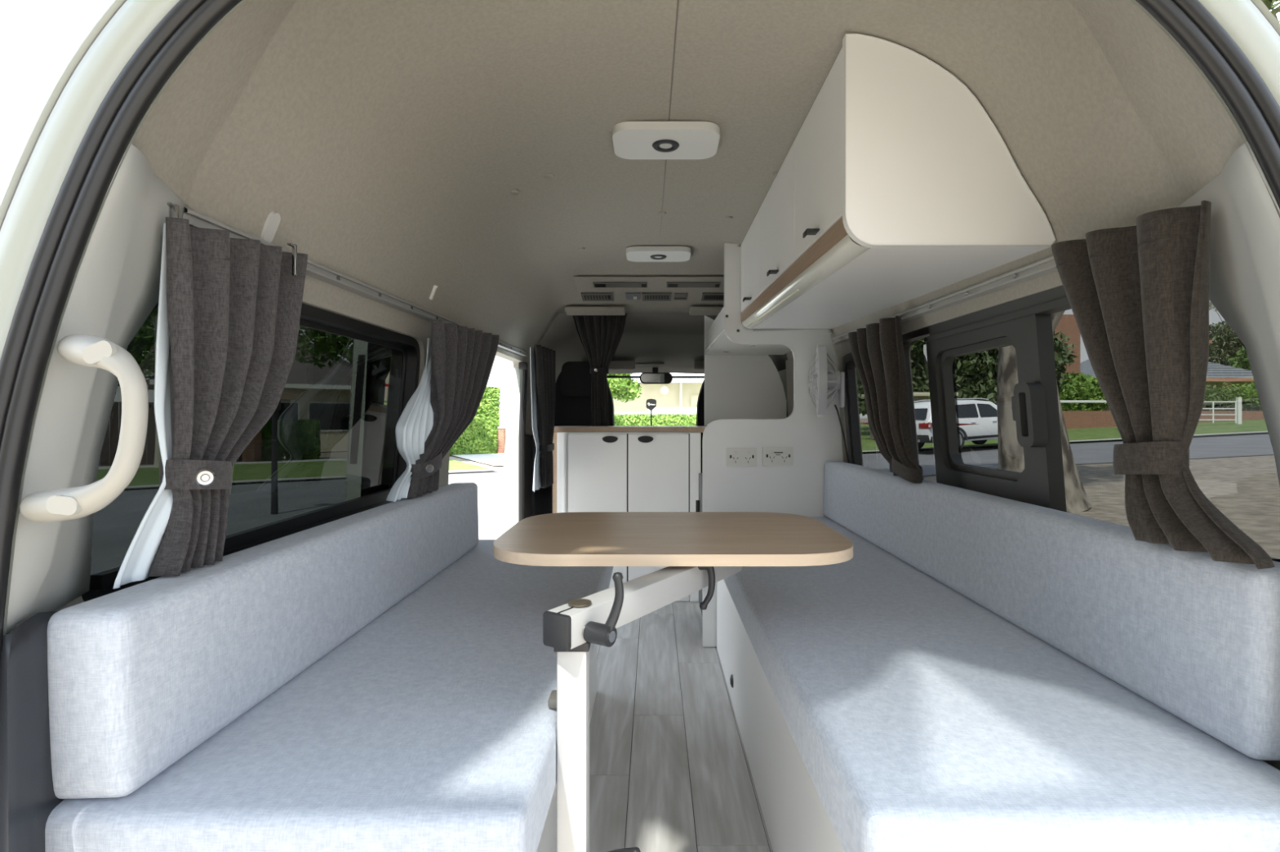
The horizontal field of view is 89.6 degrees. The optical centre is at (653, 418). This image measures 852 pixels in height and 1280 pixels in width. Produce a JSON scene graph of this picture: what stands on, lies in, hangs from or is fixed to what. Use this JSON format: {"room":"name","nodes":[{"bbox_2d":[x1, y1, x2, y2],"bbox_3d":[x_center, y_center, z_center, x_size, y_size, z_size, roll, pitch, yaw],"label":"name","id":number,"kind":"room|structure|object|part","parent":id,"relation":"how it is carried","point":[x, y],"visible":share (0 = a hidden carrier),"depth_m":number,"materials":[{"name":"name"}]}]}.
{"room":"vehicle interior","nodes":[
{"label":"vehicle interior","id":0,"kind":"room"},
{"bbox_2d":[54,275,552,611],"bbox_3d":[-0.678,0.290,2.800,0.104,1.200,4.200,0,0,0],"label":"wall","id":1,"kind":"structure","parent":0,"point":[319,294],"depth_m":1.58,"materials":[{"name":"plastic"}]},
{"bbox_2d":[6,143,191,634],"bbox_3d":[-0.612,-0.038,0.732,0.101,0.488,0.271,0,0,-20],"label":"trim","id":2,"kind":"structure","parent":1,"relation":"attached to","point":[115,290],"depth_m":0.68,"materials":[{"name":"grey plastic"}]},
{"bbox_2d":[81,302,420,601],"bbox_3d":[-0.684,0.009,1.278,0.072,0.481,1.085,0,0,0],"label":"window","id":3,"kind":"structure","parent":1,"relation":"in","point":[327,452],"depth_m":1.30,"materials":[{"name":"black glass"}]},
{"bbox_3d":[-0.694,0.217,1.300,0.019,0.065,1.000,0,0,0],"label":"sill","id":4,"kind":"part","parent":3,"relation":"part of","materials":[{"name":"black rubber"}]},
{"bbox_2d":[182,206,527,356],"bbox_3d":[-0.618,-0.287,1.970,0.020,0.069,2.260,0,0,0],"label":"track","id":5,"kind":"object","parent":1,"relation":"attached to","point":[316,270],"visible":0.59,"depth_m":1.29,"materials":[{"name":"grey metal"}]},
{"bbox_2d":[112,202,307,589],"bbox_3d":[-0.583,-0.042,0.892,0.071,0.460,0.361,0,0,-3],"label":"curtain","id":6,"kind":"object","parent":5,"relation":"hanging from","point":[229,308],"visible":1,"depth_m":0.83,"materials":[{"name":"fabric"}]},
{"bbox_2d":[386,320,499,502],"bbox_3d":[-0.555,-0.049,1.790,0.084,0.464,0.769,0,0,0],"label":"curtain","id":7,"kind":"object","parent":5,"relation":"hanging from","point":[449,393],"visible":1,"depth_m":1.64,"materials":[{"name":"fabric"}]},
{"bbox_2d":[497,346,524,357],"bbox_3d":[-0.632,-0.292,2.610,0.016,0.036,1.020,0,0,0],"label":"trim","id":8,"kind":"structure","parent":1,"relation":"attached to","point":[498,347],"depth_m":2.83,"materials":[{"name":"grey plastic"}]},
{"bbox_2d":[502,362,528,534],"bbox_3d":[-0.672,0.305,3.156,0.174,1.170,0.072,0,0,38],"label":"trim","id":9,"kind":"structure","parent":1,"relation":"attached to","point":[513,467],"depth_m":3.16,"materials":[{"name":"grey paint"}]},
{"bbox_2d":[524,435,533,518],"bbox_3d":[-0.663,0.490,3.310,0.034,0.800,0.280,0,0,0],"label":"trim","id":10,"kind":"structure","parent":1,"relation":"attached to","point":[529,438],"depth_m":3.35,"materials":[{"name":"grey plastic"}]},
{"bbox_2d":[607,376,704,377],"bbox_3d":[0.040,0.015,4.954,1.469,0.650,0.518,0,0,0],"label":"window","id":11,"kind":"structure","parent":1,"relation":"in","point":[607,376],"depth_m":4.70,"materials":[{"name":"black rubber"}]},
{"bbox_3d":[0.040,0.390,4.975,1.360,0.400,0.450,0,0,0],"label":"dashboard","id":12,"kind":"object","parent":1,"relation":"attached to","visible":0},
{"bbox_2d":[645,399,656,426],"bbox_3d":[-0.018,0.043,4.903,0.079,0.384,0.015,0,0,0],"label":"shield plaque","id":13,"kind":"object","parent":12,"relation":"on","point":[651,404],"visible":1,"depth_m":4.90,"materials":[{"name":"black"}]},
{"bbox_3d":[-0.018,0.080,4.905,0.011,0.309,0.011,0,0,-22],"label":"stem","id":14,"kind":"part","parent":13,"relation":"part of","materials":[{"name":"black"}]},
{"bbox_2d":[0,0,1279,635],"bbox_3d":[0.030,0.030,0.714,1.736,1.711,0.331,0,0,0],"label":"door frame","id":15,"kind":"structure","parent":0,"point":[33,176],"depth_m":0.64,"materials":[{"name":"grey paint"}]},
{"bbox_2d":[0,611,64,851],"bbox_3d":[-0.590,0.529,0.607,0.050,0.683,0.130,0,0,-28],"label":"trim","id":16,"kind":"structure","parent":15,"relation":"attached to","point":[28,798],"depth_m":0.60,"materials":[{"name":"grey plastic"}]},
{"bbox_2d":[19,333,148,522],"bbox_3d":[-0.523,0.008,0.592,0.124,0.182,0.062,0,0,33],"label":"handle","id":17,"kind":"object","parent":15,"relation":"attached to","point":[87,350],"visible":1,"depth_m":0.57,"materials":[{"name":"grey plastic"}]},
{"bbox_2d":[0,0,1279,657],"bbox_3d":[0.037,0.130,0.615,1.325,1.485,0.139,0,0,0],"label":"door seal","id":18,"kind":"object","parent":15,"relation":"attached to","point":[24,357],"depth_m":0.63,"materials":[{"name":"black rubber"}]},
{"bbox_2d":[539,312,787,381],"bbox_3d":[0.040,-0.394,4.012,1.480,0.463,1.296,0,0,0],"label":"ceiling","id":19,"kind":"structure","parent":0,"point":[675,340],"depth_m":3.85,"materials":[{"name":"grey fabric"}]},
{"bbox_2d":[572,312,626,426],"bbox_3d":[-0.290,-0.248,3.436,0.303,0.675,0.060,0,0,-1],"label":"curtain","id":20,"kind":"object","parent":19,"relation":"hanging from","point":[600,335],"visible":0.89,"depth_m":3.42,"materials":[{"name":"black fabric"}]},
{"bbox_2d":[608,360,635,368],"bbox_3d":[-0.394,-0.364,4.375,0.538,0.065,0.091,0,0,0],"label":"sun visor","id":21,"kind":"object","parent":19,"relation":"attached to","point":[615,364],"visible":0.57,"depth_m":4.33,"materials":[{"name":"grey plastic"}]},
{"bbox_2d":[635,362,664,364],"bbox_3d":[-0.043,-0.379,4.430,0.230,0.020,0.060,0,0,0],"label":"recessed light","id":22,"kind":"object","parent":19,"relation":"in","point":[650,363],"visible":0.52,"depth_m":4.40,"materials":[{"name":"grey plastic"}]},
{"bbox_2d":[640,367,672,384],"bbox_3d":[0.017,-0.294,4.511,0.226,0.114,0.220,0,0,0],"label":"mirror","id":23,"kind":"object","parent":19,"relation":"attached to","point":[655,377],"visible":1,"depth_m":4.42,"materials":[{"name":"black mirror"}]},
{"bbox_2d":[640,373,664,382],"bbox_3d":[0.017,-0.276,4.415,0.210,0.059,0.003,0,0,-7],"label":"mirror glass","id":24,"kind":"object","parent":23,"relation":"attached to","point":[645,378],"depth_m":4.41,"materials":[{"name":"white"}]},
{"bbox_2d":[693,360,704,368],"bbox_3d":[0.389,-0.364,4.375,0.234,0.065,0.091,0,0,0],"label":"sun visor","id":25,"kind":"object","parent":19,"relation":"attached to","point":[697,364],"visible":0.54,"depth_m":4.33,"materials":[{"name":"grey plastic"}]},
{"bbox_2d":[589,600,773,851],"bbox_3d":[0.040,0.905,2.080,1.440,0.030,3.040,0,0,0],"label":"floor","id":26,"kind":"structure","parent":0,"point":[669,770],"depth_m":1.72,"materials":[{"name":"grey"}]},
{"bbox_2d":[536,644,596,851],"bbox_3d":[-0.397,0.680,1.380,0.423,0.418,1.440,0,0,0],"label":"box","id":27,"kind":"object","parent":26,"relation":"on","point":[548,842],"visible":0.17,"depth_m":1.20,"materials":[{"name":"white laminate"}]},
{"bbox_2d":[44,539,613,851],"bbox_3d":[-0.365,0.425,1.323,0.489,0.093,1.422,0,0,0],"label":"seat cushion","id":28,"kind":"object","parent":27,"relation":"on","point":[432,727],"visible":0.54,"depth_m":0.74,"materials":[{"name":"fabric"}]},
{"bbox_2d":[47,482,479,799],"bbox_3d":[-0.558,0.284,1.270,0.086,0.193,1.290,-1,0,0],"label":"backrest cushion","id":29,"kind":"object","parent":28,"relation":"on","point":[140,676],"visible":0.98,"depth_m":0.76,"materials":[{"name":"fabric"}]},
{"bbox_2d":[552,431,701,601],"bbox_3d":[-0.131,0.478,3.248,0.721,0.820,0.285,0,0,0],"label":"base cabinet","id":30,"kind":"object","parent":26,"relation":"on","point":[593,471],"visible":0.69,"depth_m":3.12,"materials":[{"name":"white laminate"}]},
{"bbox_3d":[-0.273,0.462,3.128,0.285,0.767,0.017,0,0,0],"label":"door","id":31,"kind":"part","parent":30,"relation":"part of","materials":[{"name":"white laminate"}]},
{"bbox_3d":[-0.211,0.102,3.113,0.075,0.033,0.016,0,0,0],"label":"cup handle","id":32,"kind":"part","parent":30,"relation":"part of","materials":[{"name":"black plastic"}]},
{"bbox_2d":[554,426,706,432],"bbox_3d":[0.100,0.053,3.000,1.203,0.025,0.962,0,0,0],"label":"countertop","id":33,"kind":"structure","parent":30,"relation":"on","point":[557,428],"depth_m":3.10,"materials":[{"name":"brown laminate"}]},
{"bbox_2d":[704,315,786,425],"bbox_3d":[0.510,-0.261,3.498,0.468,0.598,0.015,0,0,0],"label":"panel","id":34,"kind":"object","parent":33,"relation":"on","point":[737,387],"visible":0.7,"depth_m":3.49,"materials":[{"name":"grey plastic"}]},
{"bbox_3d":[-0.039,0.102,3.113,0.075,0.033,0.016,0,0,0],"label":"cup handle","id":35,"kind":"part","parent":30,"relation":"part of","materials":[{"name":"black plastic"}]},
{"bbox_3d":[0.023,0.462,3.128,0.293,0.767,0.017,0,0,0],"label":"door","id":36,"kind":"part","parent":30,"relation":"part of","materials":[{"name":"white laminate"}]},
{"bbox_2d":[493,511,853,851],"bbox_3d":[0.033,0.530,1.112,0.618,0.680,0.686,0,0,0],"label":"table","id":37,"kind":"object","parent":26,"relation":"on","point":[700,550],"visible":1,"depth_m":1.00,"materials":[{"name":"laminate"}]},
{"bbox_3d":[-0.102,0.576,0.819,0.038,0.589,0.038,0,0,0],"label":"post","id":38,"kind":"part","parent":37,"relation":"part of","materials":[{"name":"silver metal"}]},
{"bbox_3d":[-0.051,0.228,0.788,0.030,0.078,0.017,0,0,-29],"label":"clamp lever","id":39,"kind":"part","parent":37,"relation":"part of","materials":[{"name":"grey plastic"}]},
{"bbox_3d":[-0.050,0.546,0.796,0.071,0.038,0.022,0,0,9],"label":"clamp lever","id":40,"kind":"part","parent":37,"relation":"part of","materials":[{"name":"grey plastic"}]},
{"bbox_3d":[0.015,0.258,0.985,0.040,0.041,0.478,0,0,33],"label":"swing arm","id":41,"kind":"part","parent":37,"relation":"part of","materials":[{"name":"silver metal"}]},
{"bbox_3d":[0.087,0.271,1.039,0.027,0.075,0.020,0,0,-41],"label":"clamp lever","id":42,"kind":"part","parent":37,"relation":"part of","materials":[{"name":"grey plastic"}]},
{"bbox_2d":[695,473,702,617],"bbox_3d":[0.415,0.547,2.755,0.450,0.625,0.390,0,0,0],"label":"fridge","id":43,"kind":"object","parent":26,"relation":"on","point":[699,504],"visible":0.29,"depth_m":2.80,"materials":[{"name":"grey"}]},
{"bbox_3d":[0.198,0.430,2.905,0.016,0.120,0.030,0,0,0],"label":"handle","id":44,"kind":"part","parent":43,"relation":"part of","materials":[{"name":"grey plastic"}]},
{"bbox_3d":[0.214,0.545,2.755,0.019,0.590,0.386,0,0,0],"label":"door","id":45,"kind":"part","parent":43,"relation":"part of","materials":[{"name":"grey"}]},
{"bbox_2d":[702,243,843,647],"bbox_3d":[0.468,0.104,2.505,0.554,1.568,0.023,0,0,0],"label":"partition panel","id":46,"kind":"object","parent":26,"relation":"on","point":[797,489],"visible":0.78,"depth_m":2.50,"materials":[{"name":"white laminate"}]},
{"bbox_2d":[726,448,756,466],"bbox_3d":[0.341,0.150,2.490,0.117,0.072,0.016,0,0,0],"label":"power outlet","id":47,"kind":"object","parent":46,"relation":"attached to","point":[735,457],"visible":1,"depth_m":2.49,"materials":[{"name":"white plastic"}]},
{"bbox_2d":[762,447,793,466],"bbox_3d":[0.481,0.147,2.490,0.117,0.072,0.016,0,0,0],"label":"power outlet","id":48,"kind":"object","parent":46,"relation":"attached to","point":[771,456],"visible":1,"depth_m":2.49,"materials":[{"name":"white plastic"}]},
{"bbox_2d":[808,343,849,463],"bbox_3d":[0.632,-0.052,2.374,0.138,0.446,0.254,0,0,26],"label":"wall fan","id":49,"kind":"object","parent":46,"relation":"attached to","point":[822,380],"visible":0.99,"depth_m":2.34,"materials":[{"name":"grey plastic"}]},
{"bbox_3d":[0.707,0.060,2.406,0.014,0.222,0.113,0,0,44],"label":"cord","id":50,"kind":"part","parent":49,"relation":"part of","materials":[{"name":"grey plastic"}]},
{"bbox_2d":[716,579,844,851],"bbox_3d":[0.463,0.680,1.577,0.451,0.418,1.835,0,0,0],"label":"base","id":51,"kind":"object","parent":26,"relation":"on","point":[796,819],"visible":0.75,"depth_m":1.37,"materials":[{"name":"white laminate"}]},
{"bbox_2d":[729,674,733,688],"bbox_3d":[0.241,0.812,1.990,0.008,0.040,0.040,0,0,0],"label":"latch","id":52,"kind":"object","parent":51,"relation":"attached to","point":[731,676],"depth_m":1.98,"materials":[{"name":"grey plastic"}]},
{"bbox_2d":[724,516,1279,851],"bbox_3d":[0.444,0.425,1.556,0.491,0.093,1.887,0,0,0],"label":"seat cushion","id":53,"kind":"object","parent":51,"relation":"on","point":[919,717],"visible":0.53,"depth_m":0.77,"materials":[{"name":"fabric"}]},
{"bbox_2d":[822,461,1279,760],"bbox_3d":[0.693,0.272,1.595,0.084,0.220,1.801,0,0,0],"label":"backrest cushion","id":54,"kind":"object","parent":53,"relation":"on","point":[1193,635],"visible":0.98,"depth_m":0.94,"materials":[{"name":"fabric"}]},
{"bbox_2d":[131,0,1244,359],"bbox_3d":[0.040,-0.495,2.016,1.375,0.481,2.776,0,0,0],"label":"ceiling","id":55,"kind":"structure","parent":0,"point":[455,160],"depth_m":1.13,"materials":[{"name":"fabric"}]},
{"bbox_2d":[529,344,555,492],"bbox_3d":[-0.497,-0.005,2.881,0.068,0.640,0.433,0,0,0],"label":"curtain","id":56,"kind":"object","parent":55,"relation":"hanging from","point":[542,359],"visible":1,"depth_m":2.84,"materials":[{"name":"black fabric"}]},
{"bbox_2d":[564,276,724,315],"bbox_3d":[-0.036,-0.590,3.138,0.832,0.110,0.422,0,0,0],"label":"console","id":57,"kind":"object","parent":55,"relation":"attached to","point":[590,289],"visible":0.91,"depth_m":3.09,"materials":[{"name":"plastic"}]},
{"bbox_3d":[-0.300,-0.552,3.307,0.305,0.034,0.083,0,0,0],"label":"grab rail","id":58,"kind":"part","parent":57,"relation":"part of","materials":[{"name":"plastic"}]},
{"bbox_2d":[580,293,613,301],"bbox_3d":[-0.274,-0.592,3.135,0.153,0.024,0.089,0,0,0],"label":"air vent","id":59,"kind":"object","parent":57,"relation":"attached to","point":[584,296],"depth_m":3.13,"materials":[{"name":"grey plastic"}]},
{"bbox_2d":[584,295,610,299],"bbox_3d":[-0.273,-0.590,3.135,0.126,0.013,0.049,0,0,0],"label":"grille","id":60,"kind":"object","parent":57,"relation":"attached to","point":[586,297],"depth_m":3.13,"materials":[{"name":"black plastic"}]},
{"bbox_3d":[-0.100,-0.594,3.128,0.069,0.020,0.074,0,0,0],"label":"switch panel","id":61,"kind":"part","parent":57,"relation":"part of","materials":[{"name":"grey plastic"}]},
{"bbox_3d":[-0.011,-0.612,3.077,0.703,0.066,0.301,0,0,0],"label":"panel","id":62,"kind":"part","parent":57,"relation":"part of","materials":[{"name":"plastic"}]},
{"bbox_2d":[642,293,671,301],"bbox_3d":[0.015,-0.592,3.135,0.141,0.024,0.089,0,0,0],"label":"air vent","id":63,"kind":"object","parent":57,"relation":"attached to","point":[646,296],"depth_m":3.13,"materials":[{"name":"grey plastic"}]},
{"bbox_2d":[644,295,668,299],"bbox_3d":[0.015,-0.590,3.135,0.117,0.013,0.049,0,0,0],"label":"grille","id":64,"kind":"object","parent":57,"relation":"attached to","point":[646,297],"depth_m":3.13,"materials":[{"name":"black plastic"}]},
{"bbox_3d":[0.282,-0.552,3.307,0.196,0.034,0.083,0,0,0],"label":"grab rail","id":65,"kind":"part","parent":57,"relation":"part of","materials":[{"name":"plastic"}]},
{"bbox_2d":[701,293,724,301],"bbox_3d":[0.297,-0.592,3.135,0.125,0.024,0.089,0,0,0],"label":"air vent","id":66,"kind":"object","parent":57,"relation":"attached to","point":[704,296],"depth_m":3.13,"materials":[{"name":"grey plastic"}]},
{"bbox_2d":[703,295,724,299],"bbox_3d":[0.298,-0.590,3.135,0.105,0.013,0.049,0,0,0],"label":"grille","id":67,"kind":"object","parent":57,"relation":"attached to","point":[705,297],"depth_m":3.13,"materials":[{"name":"black plastic"}]},
{"bbox_2d":[626,246,690,262],"bbox_3d":[0.019,-0.668,2.630,0.260,0.024,0.176,0,0,0],"label":"recessed light","id":68,"kind":"object","parent":55,"relation":"in","point":[635,254],"visible":1,"depth_m":2.59,"materials":[{"name":"white plastic"}]},
{"bbox_2d":[612,121,719,159],"bbox_3d":[0.030,-0.686,1.600,0.260,0.024,0.176,0,0,0],"label":"recessed light","id":69,"kind":"object","parent":55,"relation":"in","point":[631,140],"visible":1,"depth_m":1.57,"materials":[{"name":"white plastic"}]},
{"bbox_2d":[704,306,831,355],"bbox_3d":[0.487,-0.394,3.000,0.426,0.120,0.960,0,0,0],"label":"shelf","id":70,"kind":"object","parent":55,"relation":"attached to","point":[717,342],"visible":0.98,"depth_m":3.12,"materials":[{"name":"white plastic"}]},
{"bbox_3d":[0.286,-0.403,3.000,0.016,0.102,0.960,0,0,0],"label":"panel","id":71,"kind":"part","parent":70,"relation":"part of","materials":[{"name":"white plastic"}]},
{"bbox_3d":[0.489,-0.347,3.000,0.422,0.026,0.960,0,0,0],"label":"panel","id":72,"kind":"part","parent":70,"relation":"part of","materials":[{"name":"white laminate"}]},
{"bbox_2d":[741,33,1055,328],"bbox_3d":[0.504,-0.485,1.803,0.384,0.374,1.390,0,0,0],"label":"upper cabinet","id":73,"kind":"object","parent":55,"relation":"attached to","point":[896,185],"visible":1,"depth_m":1.11,"materials":[{"name":"white laminate"}]},
{"bbox_3d":[0.326,-0.413,2.240,0.027,0.010,0.036,0,0,0],"label":"handle","id":74,"kind":"part","parent":73,"relation":"part of","materials":[{"name":"grey plastic"}]},
{"bbox_3d":[0.346,-0.534,2.272,0.016,0.276,0.449,0,0,0],"label":"door","id":75,"kind":"part","parent":73,"relation":"part of","materials":[{"name":"white laminate"}]},
{"bbox_3d":[0.326,-0.397,1.760,0.027,0.010,0.036,0,0,0],"label":"handle","id":76,"kind":"part","parent":73,"relation":"part of","materials":[{"name":"grey plastic"}]},
{"bbox_3d":[0.346,-0.525,1.796,0.016,0.291,0.497,0,0,0],"label":"door","id":77,"kind":"part","parent":73,"relation":"part of","materials":[{"name":"white laminate"}]},
{"bbox_3d":[0.348,-0.367,1.812,0.016,0.085,1.371,0,0,0],"label":"timber rail","id":78,"kind":"part","parent":73,"relation":"part of","materials":[{"name":"laminate"}]},
{"bbox_3d":[0.326,-0.383,1.330,0.027,0.010,0.036,0,0,0],"label":"handle","id":79,"kind":"part","parent":73,"relation":"part of","materials":[{"name":"grey plastic"}]},
{"bbox_3d":[0.346,-0.516,1.336,0.016,0.303,0.418,0,0,0],"label":"door","id":80,"kind":"part","parent":73,"relation":"part of","materials":[{"name":"white laminate"}]},
{"bbox_3d":[0.538,-0.331,1.812,0.316,0.061,1.371,0,0,0],"label":"panel","id":81,"kind":"part","parent":73,"relation":"part of","materials":[{"name":"white laminate"}]},
{"bbox_3d":[0.511,-0.480,1.118,0.362,0.365,0.016,0,0,0],"label":"panel","id":82,"kind":"part","parent":73,"relation":"part of","materials":[{"name":"white laminate"}]},
{"bbox_2d":[777,271,1279,770],"bbox_3d":[0.758,0.290,2.800,0.104,1.200,4.200,0,0,0],"label":"wall","id":83,"kind":"structure","parent":0,"point":[1051,281],"depth_m":1.54,"materials":[{"name":"plastic"}]},
{"bbox_2d":[841,352,893,472],"bbox_3d":[0.758,0.000,2.240,0.085,0.500,0.480,0,0,0],"label":"window","id":84,"kind":"structure","parent":83,"relation":"in","point":[871,457],"depth_m":2.42,"materials":[{"name":"grey"}]},
{"bbox_3d":[0.783,0.000,2.240,0.035,0.460,0.440,0,0,0],"label":"glass","id":85,"kind":"part","parent":84,"relation":"part of","materials":[{"name":"clear glass"}]},
{"bbox_2d":[832,206,1185,344],"bbox_3d":[0.698,-0.281,1.650,0.020,0.057,1.660,0,0,0],"label":"track","id":86,"kind":"object","parent":83,"relation":"attached to","point":[1046,266],"visible":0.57,"depth_m":1.36,"materials":[{"name":"grey metal"}]},
{"bbox_2d":[848,315,924,483],"bbox_3d":[0.650,-0.056,1.855,0.058,0.438,0.491,0,0,-3],"label":"curtain","id":87,"kind":"object","parent":86,"relation":"hanging from","point":[877,349],"visible":1,"depth_m":1.75,"materials":[{"name":"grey fabric"}]},
{"bbox_2d":[1051,200,1275,568],"bbox_3d":[0.635,-0.056,0.858,0.058,0.429,0.367,0,0,0],"label":"curtain","id":88,"kind":"object","parent":86,"relation":"hanging from","point":[1138,295],"visible":1,"depth_m":0.79,"materials":[{"name":"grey fabric"}]},
{"bbox_2d":[902,285,1279,562],"bbox_3d":[0.751,-0.005,1.343,0.098,0.510,1.215,0,0,0],"label":"window","id":89,"kind":"structure","parent":83,"relation":"in","point":[1007,400],"depth_m":1.22,"materials":[{"name":"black glass"}]},
{"bbox_3d":[0.771,-0.020,1.475,0.023,0.290,0.360,0,0,0],"label":"sliding glass","id":90,"kind":"part","parent":89,"relation":"part of","materials":[{"name":"clear glass"}]},
{"bbox_3d":[0.750,-0.001,1.460,0.061,0.402,0.490,0,0,0],"label":"sliding frame","id":91,"kind":"part","parent":89,"relation":"part of","materials":[{"name":"grey plastic"}]},
{"bbox_3d":[0.736,-0.233,1.265,0.039,0.055,0.850,0,0,0],"label":"head panel","id":92,"kind":"part","parent":89,"relation":"part of","materials":[{"name":"grey plastic"}]},
{"bbox_3d":[0.721,-0.006,1.232,0.038,0.123,0.055,0,0,0],"label":"latch handle","id":93,"kind":"part","parent":89,"relation":"part of","materials":[{"name":"grey plastic"}]},
{"bbox_3d":[0.772,0.212,1.365,0.023,0.075,1.130,0,0,0],"label":"sill","id":94,"kind":"part","parent":89,"relation":"part of","materials":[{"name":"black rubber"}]},
{"bbox_2d":[1177,142,1279,486],"bbox_3d":[0.688,-0.038,0.733,0.106,0.488,0.271,0,0,21],"label":"trim","id":95,"kind":"structure","parent":83,"relation":"attached to","point":[1244,286],"depth_m":0.73,"materials":[{"name":"grey plastic"}]},
{"bbox_3d":[0.040,0.905,4.460,1.440,0.030,1.680,0,0,0],"label":"floor","id":96,"kind":"structure","parent":0,"visible":0},
{"bbox_2d":[551,361,614,499],"bbox_3d":[-0.430,0.217,4.145,0.380,1.105,0.710,0,0,0],"label":"seat","id":97,"kind":"object","parent":96,"relation":"on","point":[573,383],"visible":0.28,"depth_m":3.84,"materials":[{"name":"black fabric"}]},
{"bbox_2d":[696,379,706,473],"bbox_3d":[0.470,0.217,4.145,0.420,1.105,0.710,0,0,0],"label":"seat","id":98,"kind":"object","parent":96,"relation":"on","point":[700,402],"visible":0.04,"depth_m":3.85,"materials":[{"name":"black fabric"}]},
{"label":"outside","id":99,"kind":"structure","parent":0,"visible":0},
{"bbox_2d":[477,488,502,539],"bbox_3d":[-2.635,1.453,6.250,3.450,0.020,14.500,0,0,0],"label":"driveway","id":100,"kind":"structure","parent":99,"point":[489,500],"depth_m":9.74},
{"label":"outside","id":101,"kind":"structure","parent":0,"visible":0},
{"bbox_2d":[452,453,503,466],"bbox_3d":[-5.460,1.341,30.000,21.000,0.264,20.000,0,0,0],"label":"driveway","id":102,"kind":"structure","parent":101,"point":[495,460],"depth_m":23.46,"materials":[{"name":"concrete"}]},
{"bbox_2d":[496,426,506,453],"bbox_3d":[-6.410,0.913,26.966,0.400,1.120,0.400,0,0,0],"label":"brick pier","id":103,"kind":"structure","parent":102,"relation":"on","point":[501,430],"depth_m":26.80,"materials":[{"name":"brick"}]},
{"bbox_2d":[618,407,696,415],"bbox_3d":[0.340,0.498,28.550,3.800,1.950,0.300,0,0,0],"label":"wall","id":104,"kind":"structure","parent":102,"relation":"on","point":[668,411],"depth_m":28.40,"materials":[{"name":"white paint"}]},
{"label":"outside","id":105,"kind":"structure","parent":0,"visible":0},
{"bbox_2d":[448,428,506,474],"bbox_3d":[0.040,-0.191,27.500,140.000,3.429,135.000,0,0,0],"label":"ground","id":106,"kind":"structure","parent":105,"point":[454,458],"depth_m":21.22,"materials":[{"name":"grey concrete"}]},
{"bbox_2d":[449,416,497,456],"bbox_3d":[-7.944,0.723,25.966,3.446,1.677,0.823,0,0,-39],"label":"hedge","id":107,"kind":"object","parent":106,"relation":"on","point":[480,437],"visible":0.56,"depth_m":26.23,"materials":[{"name":"green plant"}]},
{"bbox_2d":[474,386,501,426],"bbox_3d":[-7.798,0.070,27.363,2.390,3.004,1.441,0,0,-38],"label":"hedge","id":108,"kind":"object","parent":106,"relation":"on","point":[489,406],"visible":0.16,"depth_m":27.32,"materials":[{"name":"green plant"}]},
{"bbox_2d":[607,373,642,403],"bbox_3d":[-1.790,-0.464,24.004,2.747,3.883,1.744,0,0,0],"label":"tree","id":109,"kind":"object","parent":106,"relation":"on","point":[618,386],"visible":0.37,"depth_m":23.84,"materials":[{"name":"green plant"}]},
{"bbox_2d":[613,413,696,426],"bbox_3d":[1.190,0.628,26.479,6.934,1.722,1.215,0,0,0],"label":"hedge","id":110,"kind":"object","parent":106,"relation":"on","point":[637,420],"visible":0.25,"depth_m":26.02,"materials":[{"name":"green plant"}]},
{"bbox_2d":[613,373,704,414],"bbox_3d":[0.540,-1.026,36.485,14.000,4.950,10.830,0,0,0],"label":"house","id":111,"kind":"structure","parent":106,"relation":"on","point":[681,392],"depth_m":32.00,"materials":[{"name":"beige paint"}]},
{"bbox_2d":[660,386,668,394],"bbox_3d":[0.540,-1.401,31.940,0.440,0.440,0.120,0,0,0],"label":"wall lamp","id":112,"kind":"object","parent":111,"relation":"attached to","point":[664,389],"depth_m":31.90,"materials":[{"name":"white paint"}]},
{"bbox_3d":[4.090,0.149,31.970,4.500,2.600,0.100,0,0,0],"label":"garage door","id":113,"kind":"part","parent":111,"relation":"part of","materials":[{"name":"beige"}]},
{"bbox_3d":[4.090,-0.876,31.913,4.400,0.470,0.025,0,0,0],"label":"panel","id":114,"kind":"part","parent":111,"relation":"part of","materials":[{"name":"beige"}]},
{"bbox_2d":[1261,0,1279,22],"bbox_3d":[5.526,-2.762,9.000,7.731,8.287,4.879,0,0,0],"label":"tree","id":115,"kind":"object","parent":106,"relation":"on","point":[1268,3],"visible":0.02,"depth_m":8.20,"materials":[{"name":"green plant"}]},
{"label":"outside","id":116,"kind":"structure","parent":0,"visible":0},
{"bbox_2d":[448,458,491,473],"bbox_3d":[-25.262,1.463,6.998,48.823,0.020,8.472,0,0,-38],"label":"verge","id":117,"kind":"structure","parent":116,"point":[454,465],"depth_m":19.15,"materials":[{"name":"green plant"}]},
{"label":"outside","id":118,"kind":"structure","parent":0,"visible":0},
{"bbox_2d":[448,471,502,488],"bbox_3d":[-2.509,0.022,5.654,128.143,2.942,25.316,0,0,-20],"label":"road","id":119,"kind":"structure","parent":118,"point":[485,480],"depth_m":15.52,"materials":[{"name":"grey asphalt"}]},
{"bbox_2d":[448,468,502,472],"bbox_3d":[-23.179,1.423,3.433,47.633,0.020,0.743,0,0,-38],"label":"kerb","id":120,"kind":"object","parent":119,"relation":"on","point":[491,469],"visible":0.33,"depth_m":17.45,"materials":[{"name":"concrete"}]}
]}

